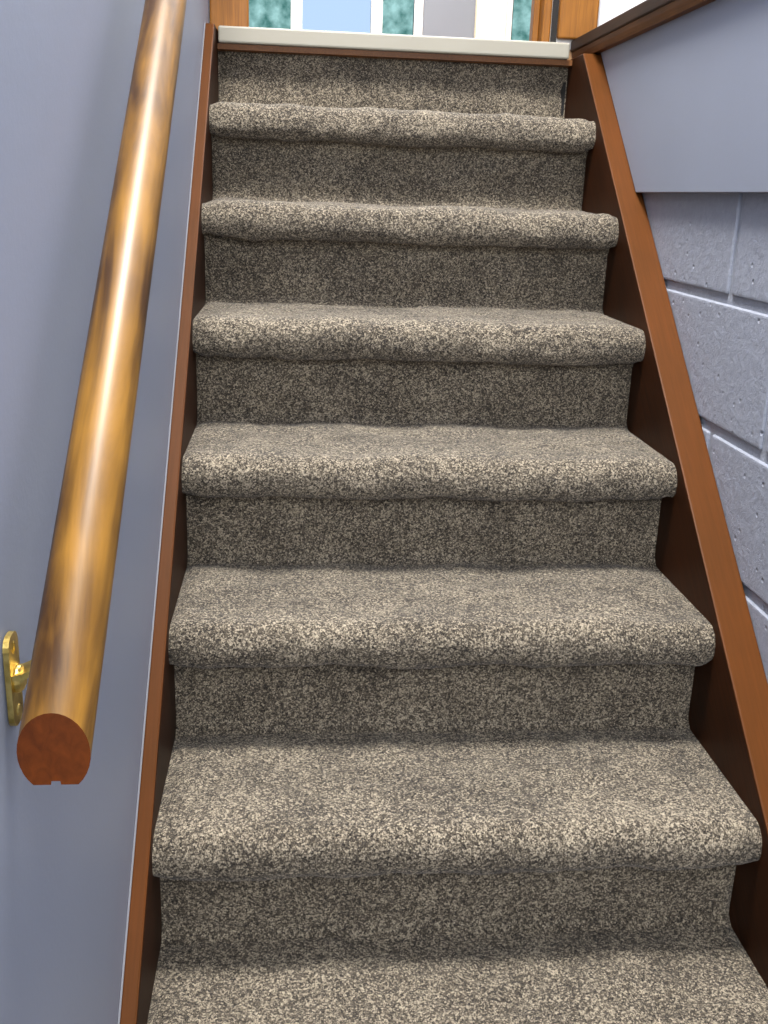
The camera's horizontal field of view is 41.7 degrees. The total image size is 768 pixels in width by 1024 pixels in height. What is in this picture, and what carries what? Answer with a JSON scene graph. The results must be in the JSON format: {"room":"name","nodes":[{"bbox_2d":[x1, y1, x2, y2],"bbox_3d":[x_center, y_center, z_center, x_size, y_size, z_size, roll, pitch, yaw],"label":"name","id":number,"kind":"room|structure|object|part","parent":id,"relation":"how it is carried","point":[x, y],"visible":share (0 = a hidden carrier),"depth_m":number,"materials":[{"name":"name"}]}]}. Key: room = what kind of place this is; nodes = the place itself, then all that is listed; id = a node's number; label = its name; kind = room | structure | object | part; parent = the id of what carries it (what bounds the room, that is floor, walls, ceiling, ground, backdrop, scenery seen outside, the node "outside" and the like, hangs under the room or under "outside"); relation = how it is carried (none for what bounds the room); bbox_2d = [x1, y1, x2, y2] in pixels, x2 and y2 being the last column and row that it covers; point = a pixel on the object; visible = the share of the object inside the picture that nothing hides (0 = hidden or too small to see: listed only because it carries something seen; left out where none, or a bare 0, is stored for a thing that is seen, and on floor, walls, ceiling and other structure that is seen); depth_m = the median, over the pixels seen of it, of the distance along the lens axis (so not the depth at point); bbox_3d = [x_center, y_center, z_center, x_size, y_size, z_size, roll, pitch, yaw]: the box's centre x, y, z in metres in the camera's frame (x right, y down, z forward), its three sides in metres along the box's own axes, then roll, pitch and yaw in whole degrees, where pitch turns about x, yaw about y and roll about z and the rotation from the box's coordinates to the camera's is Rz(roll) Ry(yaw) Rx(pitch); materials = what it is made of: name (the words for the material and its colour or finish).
{"room":"basement staircase","nodes":[
{"label":"basement staircase","id":0,"kind":"room"},
{"bbox_2d":[0,0,209,1023],"bbox_3d":[-0.292,-0.494,0.542,0.100,4.824,3.700,0,18,-5],"label":"wall","id":1,"kind":"structure","parent":0,"point":[66,66],"depth_m":0.87,"materials":[{"name":"grey paint"}]},
{"bbox_2d":[2,0,186,784],"bbox_3d":[-0.276,-0.911,1.360,0.074,1.629,2.075,0,18,-5],"label":"handrail","id":2,"kind":"object","parent":1,"relation":"attached to","point":[57,716],"visible":1,"depth_m":0.72,"materials":[{"name":"brown wood"}]},
{"bbox_3d":[-0.200,0.144,0.610,0.044,0.039,0.030,0,55,-5],"label":"rail","id":3,"kind":"part","parent":2,"relation":"part of","materials":[{"name":"brown wood"}]},
{"bbox_2d":[209,0,645,49],"bbox_3d":[0.895,-2.229,2.102,2.722,2.370,0.110,0,18,-5],"label":"wall","id":4,"kind":"structure","parent":0,"point":[608,9],"depth_m":2.35,"materials":[{"name":"white paint"}]},
{"bbox_2d":[209,0,599,41],"bbox_3d":[0.081,-2.139,2.055,0.890,2.170,0.147,0,18,-5],"label":"door frame","id":5,"kind":"structure","parent":4,"relation":"in","point":[574,18],"depth_m":2.33,"materials":[{"name":"brown wood"}]},
{"bbox_2d":[571,0,715,57],"bbox_3d":[0.694,-0.523,0.619,0.204,0.046,3.699,0,18,-5],"label":"trim","id":6,"kind":"structure","parent":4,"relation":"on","point":[647,15],"depth_m":1.95,"materials":[{"name":"brown wood"}]},
{"bbox_2d":[422,0,475,37],"bbox_3d":[-0.096,-3.110,4.793,4.222,2.370,0.120,0,18,-5],"label":"wall","id":7,"kind":"structure","parent":0,"point":[442,18],"depth_m":4.98,"materials":[{"name":"paint"}]},
{"bbox_2d":[249,0,423,35],"bbox_3d":[-0.247,-3.013,4.800,0.920,1.936,0.060,0,18,-5],"label":"window","id":8,"kind":"structure","parent":7,"relation":"in","point":[402,17],"depth_m":4.97,"materials":[{"name":"white"}]},
{"bbox_2d":[504,0,531,40],"bbox_3d":[0.958,-3.005,4.909,0.700,1.936,0.060,0,18,-5],"label":"window","id":9,"kind":"structure","parent":7,"relation":"in","point":[518,12],"depth_m":5.05,"materials":[{"name":"white"}]},
{"bbox_2d":[474,0,506,39],"bbox_3d":[0.547,-3.080,4.770,0.145,2.370,0.050,0,18,-5],"label":"wall","id":10,"kind":"structure","parent":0,"point":[490,15],"depth_m":4.95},
{"bbox_2d":[601,0,767,192],"bbox_3d":[0.626,-0.337,0.581,0.016,0.293,3.525,0,18,-5],"label":"wall","id":11,"kind":"structure","parent":0,"point":[689,93],"depth_m":1.67,"materials":[{"name":"grey paint"}]},
{"bbox_2d":[642,193,767,682],"bbox_3d":[0.674,0.707,1.167,0.199,2.224,4.000,0,18,-5],"label":"wall","id":12,"kind":"structure","parent":0,"point":[712,248],"depth_m":1.58,"materials":[{"name":"paint"}]},
{"bbox_3d":[0.930,1.861,1.403,2.722,0.100,3.910,0,18,-5],"label":"floor","id":13,"kind":"structure","parent":0,"visible":0},
{"bbox_2d":[118,21,767,1023],"bbox_3d":[0.123,0.526,1.295,0.876,2.455,2.950,0,18,-5],"label":"staircase","id":14,"kind":"structure","parent":13,"relation":"on","point":[456,703],"depth_m":1.57,"materials":[{"name":"beige carpet"}]}
]}

